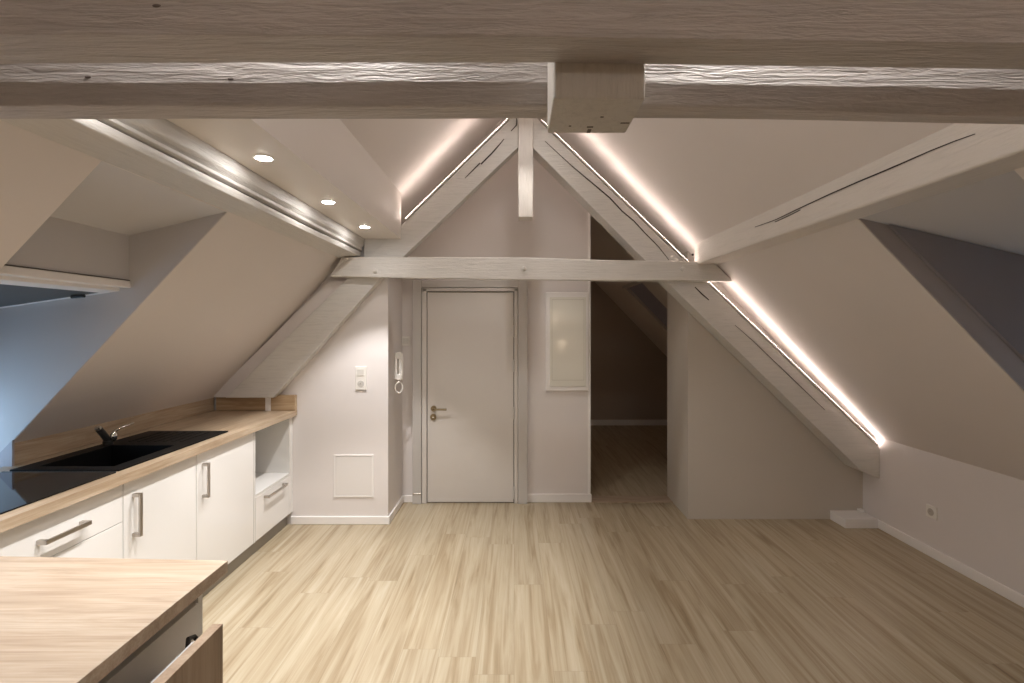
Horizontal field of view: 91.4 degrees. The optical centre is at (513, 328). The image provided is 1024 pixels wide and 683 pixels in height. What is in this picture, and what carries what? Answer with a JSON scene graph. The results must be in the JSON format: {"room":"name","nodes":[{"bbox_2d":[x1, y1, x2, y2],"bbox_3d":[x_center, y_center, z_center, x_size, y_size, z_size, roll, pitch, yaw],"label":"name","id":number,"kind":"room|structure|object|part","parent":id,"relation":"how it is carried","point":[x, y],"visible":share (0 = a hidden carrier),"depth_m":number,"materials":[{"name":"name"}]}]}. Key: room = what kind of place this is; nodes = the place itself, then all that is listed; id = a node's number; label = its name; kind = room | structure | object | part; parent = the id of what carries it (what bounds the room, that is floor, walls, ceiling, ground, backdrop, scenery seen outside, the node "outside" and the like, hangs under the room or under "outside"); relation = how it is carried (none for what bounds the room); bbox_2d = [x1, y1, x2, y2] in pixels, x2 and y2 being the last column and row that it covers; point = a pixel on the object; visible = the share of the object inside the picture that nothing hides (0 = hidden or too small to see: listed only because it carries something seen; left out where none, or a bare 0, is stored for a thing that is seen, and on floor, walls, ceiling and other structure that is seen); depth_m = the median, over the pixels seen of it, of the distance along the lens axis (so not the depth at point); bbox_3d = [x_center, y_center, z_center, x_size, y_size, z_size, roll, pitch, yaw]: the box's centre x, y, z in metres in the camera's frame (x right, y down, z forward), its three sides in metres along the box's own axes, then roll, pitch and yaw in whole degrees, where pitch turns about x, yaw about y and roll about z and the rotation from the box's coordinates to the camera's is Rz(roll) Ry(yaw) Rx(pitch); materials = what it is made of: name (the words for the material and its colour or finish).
{"room":"studio apartment","nodes":[
{"label":"studio apartment","id":0,"kind":"room"},
{"bbox_2d":[0,118,501,442],"bbox_3d":[-1.203,-0.756,2.300,2.514,2.810,11.800,0,0,0],"label":"ceiling","id":1,"kind":"structure","parent":0,"point":[244,279],"depth_m":2.81,"materials":[{"name":"paint"}]},
{"bbox_2d":[0,212,226,463],"bbox_3d":[-1.971,0.095,1.982,1.258,1.290,0.811,0,0,0],"label":"wall","id":2,"kind":"structure","parent":1,"relation":"attached to","point":[43,345],"depth_m":2.34,"materials":[{"name":"paint"}]},
{"bbox_3d":[-2.215,-0.131,1.994,0.610,0.100,0.644,0,0,0],"label":"glass pane","id":3,"kind":"part","parent":2,"relation":"part of","materials":[{"name":"grey"}]},
{"bbox_3d":[-1.875,-0.194,1.994,0.070,0.054,0.644,0,0,0],"label":"frame rail","id":4,"kind":"part","parent":2,"relation":"part of","materials":[{"name":"white paint"}]},
{"bbox_3d":[-2.210,-0.145,1.984,0.740,0.151,0.705,0,0,0],"label":"window sash","id":5,"kind":"part","parent":2,"relation":"part of","materials":[{"name":"white wood"}]},
{"bbox_3d":[-2.210,-0.145,2.326,0.740,0.151,0.020,0,0,0],"label":"frame rail","id":6,"kind":"part","parent":2,"relation":"part of","materials":[{"name":"white paint"}]},
{"bbox_2d":[5,264,129,280],"bbox_3d":[-1.799,-0.227,1.972,0.008,0.004,0.731,0,0,0],"label":"trim","id":7,"kind":"structure","parent":2,"relation":"attached to","point":[5,264],"depth_m":1.99,"materials":[{"name":"grey wood"}]},
{"bbox_2d":[51,161,225,234],"bbox_3d":[-1.572,-0.548,1.982,0.456,0.223,0.811,0,0,0],"label":"ceiling","id":8,"kind":"structure","parent":1,"relation":"attached to","point":[112,198],"depth_m":2.00,"materials":[{"name":"paint"}]},
{"bbox_2d":[0,119,363,257],"bbox_3d":[-1.264,-0.638,0.778,0.230,0.192,6.157,0,0,0],"label":"purlin","id":9,"kind":"object","parent":1,"relation":"attached to","point":[160,151],"visible":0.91,"depth_m":1.87,"materials":[{"name":"white wood"}]},
{"bbox_2d":[167,119,400,238],"bbox_3d":[-1.041,-0.888,0.130,0.338,0.384,7.460,0,0,0],"label":"ceiling","id":10,"kind":"structure","parent":0,"point":[316,160],"depth_m":2.36,"materials":[{"name":"paint"}]},
{"bbox_2d":[253,154,274,161],"bbox_3d":[-1.018,-0.695,2.035,0.082,0.004,0.082,0,0,0],"label":"recessed light","id":11,"kind":"object","parent":10,"relation":"in","point":[265,158],"visible":1,"depth_m":2.03,"materials":[{"name":"white paint"}]},
{"bbox_2d":[320,200,335,203],"bbox_3d":[-1.018,-0.695,2.740,0.082,0.004,0.082,0,0,0],"label":"recessed light","id":12,"kind":"object","parent":10,"relation":"in","point":[321,201],"visible":1,"depth_m":2.74,"materials":[{"name":"white paint"}]},
{"bbox_2d":[214,225,401,523],"bbox_3d":[-1.717,0.290,4.285,1.446,2.499,0.670,0,0,0],"label":"wall","id":13,"kind":"structure","parent":0,"point":[332,418],"depth_m":3.95,"materials":[{"name":"paint"}]},
{"bbox_2d":[14,395,296,463],"bbox_3d":[-2.045,0.579,3.143,0.666,0.121,1.605,0,0,0],"label":"backsplash","id":14,"kind":"structure","parent":13,"relation":"attached to","point":[27,450],"depth_m":3.14,"materials":[{"name":"brown wood"}]},
{"bbox_2d":[213,281,343,396],"bbox_3d":[-1.836,0.079,3.926,1.065,0.907,0.052,0,0,0],"label":"trim","id":15,"kind":"structure","parent":13,"relation":"attached to","point":[330,287],"depth_m":3.90,"materials":[{"name":"paint"}]},
{"bbox_2d":[291,516,389,523],"bbox_3d":[-1.370,1.509,3.943,0.780,0.062,0.015,0,0,0],"label":"baseboard","id":16,"kind":"structure","parent":13,"relation":"attached to","point":[294,519],"depth_m":3.94,"materials":[{"name":"white paint"}]},
{"bbox_2d":[334,454,373,497],"bbox_3d":[-1.264,1.159,3.946,0.316,0.340,0.008,0,0,0],"label":"access hatch","id":17,"kind":"object","parent":13,"relation":"attached to","point":[353,474],"visible":1,"depth_m":3.94,"materials":[{"name":"white paint"}]},
{"bbox_2d":[355,366,366,389],"bbox_3d":[-1.207,0.387,3.938,0.086,0.185,0.024,0,0,0],"label":"wall socket","id":18,"kind":"object","parent":13,"relation":"attached to","point":[360,371],"visible":1,"depth_m":3.94,"materials":[{"name":"white plastic"}]},
{"bbox_2d":[226,118,517,397],"bbox_3d":[-1.060,-0.592,3.900,2.334,2.248,0.098,0,0,0],"label":"rafter","id":19,"kind":"object","parent":13,"relation":"attached to","point":[269,379],"depth_m":3.86,"materials":[{"name":"grey wood"}]},
{"bbox_2d":[364,239,386,256],"bbox_3d":[-1.010,-0.642,3.906,0.300,0.195,0.088,0,0,0],"label":"block","id":20,"kind":"object","parent":19,"relation":"attached to","point":[370,245],"visible":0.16,"depth_m":3.86,"materials":[{"name":"white paint"}]},
{"bbox_3d":[-0.433,-1.242,3.865,0.818,0.799,0.029,0,0,0],"label":"led strip","id":21,"kind":"part","parent":19,"relation":"part of","materials":[{"name":"white plastic"}]},
{"bbox_2d":[389,495,403,522],"bbox_3d":[-0.988,1.509,4.195,0.015,0.062,0.510,0,0,0],"label":"baseboard","id":22,"kind":"structure","parent":13,"relation":"attached to","point":[396,508],"depth_m":4.17,"materials":[{"name":"white paint"}]},
{"bbox_2d":[395,352,402,392],"bbox_3d":[-0.959,0.365,4.195,0.070,0.344,0.100,0,0,0],"label":"intercom","id":23,"kind":"object","parent":13,"relation":"attached to","point":[399,355],"visible":1,"depth_m":4.16,"materials":[{"name":"white plastic"}]},
{"bbox_3d":[-0.961,0.477,4.172,0.076,0.120,0.016,0,0,-38],"label":"cord","id":24,"kind":"part","parent":23,"relation":"part of","materials":[{"name":"white plastic"}]},
{"bbox_2d":[402,118,587,494],"bbox_3d":[-0.169,-0.271,4.525,1.691,3.621,0.150,0,0,0],"label":"wall","id":25,"kind":"structure","parent":0,"point":[488,225],"depth_m":4.45,"materials":[{"name":"paint"}]},
{"bbox_2d":[402,336,410,345],"bbox_3d":[-0.961,0.107,4.441,0.082,0.082,0.017,0,0,0],"label":"light switch","id":26,"kind":"object","parent":25,"relation":"attached to","point":[406,340],"visible":1,"depth_m":4.44,"materials":[{"name":"white plastic"}]},
{"bbox_2d":[403,495,411,501],"bbox_3d":[-0.907,1.509,4.444,0.154,0.062,0.014,0,0,0],"label":"baseboard","id":27,"kind":"structure","parent":25,"relation":"attached to","point":[407,498],"depth_m":4.44,"materials":[{"name":"white paint"}]},
{"bbox_2d":[412,280,526,503],"bbox_3d":[-0.388,0.555,4.404,1.013,1.970,0.091,0,0,0],"label":"door","id":28,"kind":"structure","parent":25,"relation":"in","point":[469,337],"depth_m":4.42,"materials":[{"name":"grey paint"}]},
{"bbox_3d":[-0.855,0.555,4.425,0.078,1.970,0.050,0,0,0],"label":"frame post","id":29,"kind":"part","parent":28,"relation":"part of","materials":[{"name":"grey paint"}]},
{"bbox_3d":[-0.662,0.703,4.391,0.146,0.052,0.063,0,0,0],"label":"handle","id":30,"kind":"part","parent":28,"relation":"part of","materials":[{"name":"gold metal"}]},
{"bbox_3d":[0.077,0.555,4.425,0.082,1.970,0.050,0,0,0],"label":"frame post","id":31,"kind":"part","parent":28,"relation":"part of","materials":[{"name":"grey paint"}]},
{"bbox_2d":[527,494,591,501],"bbox_3d":[0.402,1.502,4.444,0.574,0.075,0.014,0,0,0],"label":"baseboard","id":32,"kind":"structure","parent":25,"relation":"attached to","point":[530,497],"depth_m":4.44,"materials":[{"name":"white paint"}]},
{"bbox_2d":[546,292,587,390],"bbox_3d":[0.469,0.111,4.430,0.378,0.872,0.040,0,0,0],"label":"electrical panel","id":33,"kind":"object","parent":25,"relation":"attached to","point":[566,312],"visible":1,"depth_m":4.41,"materials":[{"name":"white paint"}]},
{"bbox_2d":[588,212,590,493],"bbox_3d":[0.669,0.083,4.525,0.024,2.914,0.158,0,0,0],"label":"trim","id":34,"kind":"structure","parent":25,"relation":"attached to","point":[589,214],"depth_m":4.45,"materials":[{"name":"white paint"}]},
{"bbox_2d":[203,425,1023,682],"bbox_3d":[0.000,1.590,2.450,6.000,0.100,12.100,0,0,0],"label":"floor","id":35,"kind":"structure","parent":0,"point":[440,592],"depth_m":2.85,"materials":[{"name":"brown wood"}]},
{"bbox_2d":[0,485,122,558],"bbox_3d":[-2.024,1.061,1.934,0.632,0.758,0.598,0,0,0],"label":"base cabinet","id":36,"kind":"object","parent":35,"relation":"on","point":[92,527],"visible":0.28,"depth_m":2.00,"materials":[{"name":"white laminate"}]},
{"bbox_3d":[-1.728,0.782,1.926,0.039,0.017,0.198,0,0,0],"label":"handle","id":37,"kind":"part","parent":36,"relation":"part of","materials":[{"name":"silver metal"}]},
{"bbox_3d":[-1.757,1.005,1.934,0.020,0.286,0.597,0,0,0],"label":"drawer","id":38,"kind":"part","parent":36,"relation":"part of","materials":[{"name":"white paint"}]},
{"bbox_2d":[122,456,195,559],"bbox_3d":[-2.024,1.061,2.493,0.632,0.758,0.510,0,0,0],"label":"base cabinet","id":39,"kind":"object","parent":35,"relation":"on","point":[159,521],"visible":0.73,"depth_m":2.48,"materials":[{"name":"white laminate"}]},
{"bbox_3d":[-1.728,0.852,2.295,0.039,0.198,0.017,0,0,0],"label":"handle","id":40,"kind":"part","parent":39,"relation":"part of","materials":[{"name":"silver metal"}]},
{"bbox_2d":[98,594,222,682],"bbox_3d":[-1.216,1.106,1.005,0.970,0.868,0.730,0,0,0],"label":"base cabinet","id":41,"kind":"object","parent":35,"relation":"on","point":[180,651],"visible":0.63,"depth_m":1.19,"materials":[{"name":"beige wood"}]},
{"bbox_2d":[0,556,227,682],"bbox_3d":[-1.250,0.655,1.019,0.921,0.033,0.798,0,0,0],"label":"countertop","id":42,"kind":"structure","parent":41,"relation":"on","point":[63,619],"depth_m":1.15,"materials":[{"name":"brown wood"}]},
{"bbox_3d":[-0.744,0.890,0.958,0.026,0.300,0.596,0,0,0],"label":"drawer","id":43,"kind":"part","parent":41,"relation":"part of","materials":[{"name":"brown wood"}]},
{"bbox_2d":[196,433,253,563],"bbox_3d":[-2.024,1.061,3.054,0.632,0.758,0.603,0,0,0],"label":"base cabinet","id":44,"kind":"object","parent":35,"relation":"on","point":[225,472],"visible":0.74,"depth_m":3.02,"materials":[{"name":"white laminate"}]},
{"bbox_3d":[-1.728,0.849,2.805,0.039,0.194,0.017,0,0,0],"label":"handle","id":45,"kind":"part","parent":44,"relation":"part of","materials":[{"name":"silver metal"}]},
{"bbox_2d":[203,516,286,596],"bbox_3d":[-1.792,1.490,2.667,0.016,0.099,2.534,0,0,0],"label":"board","id":46,"kind":"object","parent":35,"relation":"on","point":[272,532],"visible":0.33,"depth_m":3.40,"materials":[{"name":"grey"}]},
{"bbox_2d":[254,417,292,542],"bbox_3d":[-2.024,1.061,3.655,0.632,0.758,0.587,0,0,0],"label":"base cabinet","id":47,"kind":"object","parent":35,"relation":"on","point":[271,443],"depth_m":3.89,"materials":[{"name":"white laminate"}]},
{"bbox_2d":[0,410,296,532],"bbox_3d":[-2.043,0.660,2.284,0.663,0.040,3.328,0,0,0],"label":"countertop","id":48,"kind":"structure","parent":47,"relation":"on","point":[238,424],"depth_m":2.63,"materials":[{"name":"brown wood"}]},
{"bbox_2d":[0,471,115,514],"bbox_3d":[-2.018,0.636,1.925,0.503,0.007,0.591,0,0,0],"label":"cooktop","id":49,"kind":"object","parent":48,"relation":"in","point":[18,489],"visible":1,"depth_m":2.05,"materials":[{"name":"black glass"}]},
{"bbox_2d":[94,422,133,444],"bbox_3d":[-2.205,0.576,2.766,0.056,0.112,0.195,0,0,31],"label":"mixer tap","id":50,"kind":"object","parent":48,"relation":"on","point":[107,440],"visible":1,"depth_m":2.72,"materials":[{"name":"black metal"}]},
{"bbox_3d":[-2.193,0.576,2.797,0.030,0.086,0.132,0,0,9],"label":"lever","id":51,"kind":"part","parent":50,"relation":"part of","materials":[{"name":"silver metal"}]},
{"bbox_2d":[10,431,227,470],"bbox_3d":[-2.020,0.719,2.675,0.490,0.178,0.860,0,0,0],"label":"sink","id":52,"kind":"object","parent":48,"relation":"in","point":[127,452],"visible":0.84,"depth_m":2.71,"materials":[{"name":"black stone"}]},
{"bbox_3d":[-2.015,0.720,2.510,0.350,0.176,0.420,0,0,0],"label":"bowl","id":53,"kind":"part","parent":52,"relation":"part of","materials":[{"name":"black plastic"}]},
{"bbox_2d":[265,398,270,410],"bbox_3d":[-1.922,0.580,3.926,0.042,0.119,0.046,0,0,0],"label":"white infill","id":54,"kind":"object","parent":48,"relation":"on","point":[267,400],"visible":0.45,"depth_m":3.90,"materials":[{"name":"white paint"}]},
{"bbox_3d":[-1.757,1.290,3.636,0.020,0.296,0.508,0,0,0],"label":"drawer","id":55,"kind":"part","parent":47,"relation":"part of","materials":[{"name":"white paint"}]},
{"bbox_3d":[-1.728,1.173,3.637,0.039,0.017,0.294,0,0,0],"label":"handle","id":56,"kind":"part","parent":47,"relation":"part of","materials":[{"name":"silver metal"}]},
{"bbox_3d":[-2.024,1.061,3.929,0.552,0.758,0.037,0,0,0],"label":"filler strip","id":57,"kind":"part","parent":47,"relation":"part of","materials":[{"name":"white wood"}]},
{"bbox_2d":[591,281,666,419],"bbox_3d":[0.150,-0.291,8.050,5.500,3.661,0.100,0,0,0],"label":"wall","id":58,"kind":"structure","parent":0,"point":[629,371],"depth_m":8.00,"materials":[{"name":"paint"}]},
{"bbox_2d":[591,420,666,424],"bbox_3d":[1.310,1.495,7.993,3.020,0.090,0.016,0,0,0],"label":"baseboard","id":59,"kind":"structure","parent":58,"relation":"attached to","point":[593,422],"depth_m":7.99,"materials":[{"name":"white paint"}]},
{"bbox_2d":[667,251,862,518],"bbox_3d":[2.120,0.434,4.325,1.420,2.212,0.550,0,0,0],"label":"wall","id":60,"kind":"structure","parent":0,"point":[751,457],"depth_m":4.05,"materials":[{"name":"paint"}]},
{"bbox_2d":[592,496,672,501],"bbox_3d":[1.044,1.537,4.520,0.733,0.006,0.160,0,0,0],"label":"threshold","id":61,"kind":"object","parent":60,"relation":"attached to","point":[594,498],"depth_m":4.50,"materials":[{"name":"brown wood"}]},
{"bbox_2d":[687,253,688,518],"bbox_3d":[1.411,0.464,4.054,0.009,2.152,0.012,0,0,0],"label":"trim","id":62,"kind":"structure","parent":60,"relation":"attached to","point":[688,253],"depth_m":4.05,"materials":[{"name":"paint"}]},
{"bbox_2d":[533,118,879,477],"bbox_3d":[1.466,-0.264,3.949,2.716,2.839,0.196,0,0,0],"label":"rafter","id":63,"kind":"object","parent":60,"relation":"attached to","point":[831,426],"depth_m":3.86,"materials":[{"name":"grey wood"}]},
{"bbox_2d":[518,118,532,220],"bbox_3d":[0.089,-1.406,3.865,0.115,1.109,0.134,0,0,0],"label":"post","id":64,"kind":"object","parent":63,"relation":"attached to","point":[525,125],"visible":0.7,"depth_m":3.80,"materials":[{"name":"white wood"}]},
{"bbox_2d":[330,257,730,281],"bbox_3d":[0.129,-0.455,3.815,3.050,0.186,0.093,0,0,0],"label":"beam","id":65,"kind":"structure","parent":63,"relation":"attached to","point":[475,268],"depth_m":3.79,"materials":[{"name":"white wood"}]},
{"bbox_3d":[0.786,-1.054,3.865,1.162,1.120,0.029,0,0,0],"label":"led strip","id":66,"kind":"part","parent":63,"relation":"part of","materials":[{"name":"white plastic"}]},
{"bbox_3d":[2.156,0.267,3.865,1.324,1.270,0.029,0,0,0],"label":"led strip","id":67,"kind":"part","parent":63,"relation":"part of","materials":[{"name":"white plastic"}]},
{"bbox_2d":[830,510,877,527],"bbox_3d":[2.684,1.504,3.954,0.253,0.072,0.189,0,0,0],"label":"block","id":68,"kind":"object","parent":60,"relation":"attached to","point":[845,518],"depth_m":3.89,"materials":[{"name":"white paint"}]},
{"bbox_2d":[538,118,1023,479],"bbox_3d":[1.457,-0.642,2.300,2.806,3.038,11.800,0,0,0],"label":"ceiling","id":69,"kind":"structure","parent":0,"point":[836,300],"depth_m":2.88,"materials":[{"name":"paint"}]},
{"bbox_2d":[630,283,666,326],"bbox_3d":[1.825,-0.270,6.275,0.650,0.696,0.850,0,0,0],"label":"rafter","id":70,"kind":"structure","parent":69,"relation":"attached to","point":[640,290],"depth_m":6.38,"materials":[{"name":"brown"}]},
{"bbox_2d":[692,123,1023,264],"bbox_3d":[1.456,-0.595,0.780,0.208,0.217,6.160,0,0,0],"label":"purlin","id":71,"kind":"object","parent":69,"relation":"attached to","point":[957,155],"visible":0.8,"depth_m":1.89,"materials":[{"name":"grey wood"}]},
{"bbox_2d":[859,218,1023,389],"bbox_3d":[2.321,0.209,2.265,1.558,1.417,0.050,0,0,0],"label":"wall","id":72,"kind":"structure","parent":69,"relation":"attached to","point":[1009,361],"depth_m":2.24,"materials":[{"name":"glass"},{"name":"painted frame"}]},
{"bbox_2d":[861,171,1023,255],"bbox_3d":[2.320,-0.339,1.893,1.561,0.417,0.795,0,0,0],"label":"ceiling","id":73,"kind":"structure","parent":69,"relation":"attached to","point":[989,212],"depth_m":1.97,"materials":[{"name":"paint"}]},
{"bbox_3d":[1.505,-0.218,0.775,2.490,2.695,0.132,0,0,0],"label":"rafter","id":74,"kind":"object","parent":69,"relation":"attached to","visible":0},
{"bbox_2d":[0,0,1023,68],"bbox_3d":[0.000,-0.452,0.677,3.240,0.194,0.071,0,0,0],"label":"ceiling beam","id":75,"kind":"structure","parent":74,"relation":"attached to","point":[971,34],"depth_m":0.65,"materials":[{"name":"brown wood"}]},
{"bbox_2d":[0,63,1023,123],"bbox_3d":[0.000,-0.453,0.868,3.240,0.197,0.064,0,0,0],"label":"ceiling beam","id":76,"kind":"structure","parent":74,"relation":"attached to","point":[32,90],"depth_m":0.84,"materials":[{"name":"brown wood"}]},
{"bbox_2d":[548,63,644,132],"bbox_3d":[0.122,-1.119,0.775,0.135,1.583,0.130,0,0,0],"label":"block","id":77,"kind":"object","parent":76,"relation":"attached to","point":[582,97],"visible":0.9,"depth_m":0.71,"materials":[{"name":"brown wood"}]},
{"bbox_2d":[863,435,1023,594],"bbox_3d":[2.877,1.185,2.300,0.105,0.710,11.800,0,0,0],"label":"wall","id":78,"kind":"structure","parent":0,"point":[979,525],"depth_m":3.20,"materials":[{"name":"paint"}]},
{"bbox_2d":[926,504,937,519],"bbox_3d":[2.812,1.235,3.373,0.027,0.082,0.084,0,0,0],"label":"wall socket","id":79,"kind":"object","parent":78,"relation":"attached to","point":[931,511],"visible":1,"depth_m":3.36,"materials":[{"name":"white plastic"}]},
{"bbox_2d":[878,519,1023,607],"bbox_3d":[2.819,1.508,0.875,0.014,0.065,6.350,0,0,0],"label":"baseboard","id":80,"kind":"structure","parent":78,"relation":"attached to","point":[980,578],"depth_m":3.17,"materials":[{"name":"white paint"}]},
{"bbox_2d":[887,224,1023,360],"bbox_3d":[2.385,0.248,2.229,1.431,1.426,0.019,0,0,0],"label":"wall","id":81,"kind":"structure","parent":78,"relation":"attached to","point":[990,281],"depth_m":2.22,"materials":[{"name":"white paint"}]},
{"bbox_3d":[-2.408,1.040,2.300,0.103,1.000,11.800,0,0,0],"label":"wall","id":82,"kind":"structure","parent":0,"visible":0},
{"bbox_2d":[0,440,13,466],"bbox_3d":[-2.442,0.629,2.332,0.215,0.223,0.011,0,0,0],"label":"wall","id":83,"kind":"structure","parent":82,"relation":"attached to","point":[7,454],"depth_m":2.33,"materials":[{"name":"paint"}]}
]}

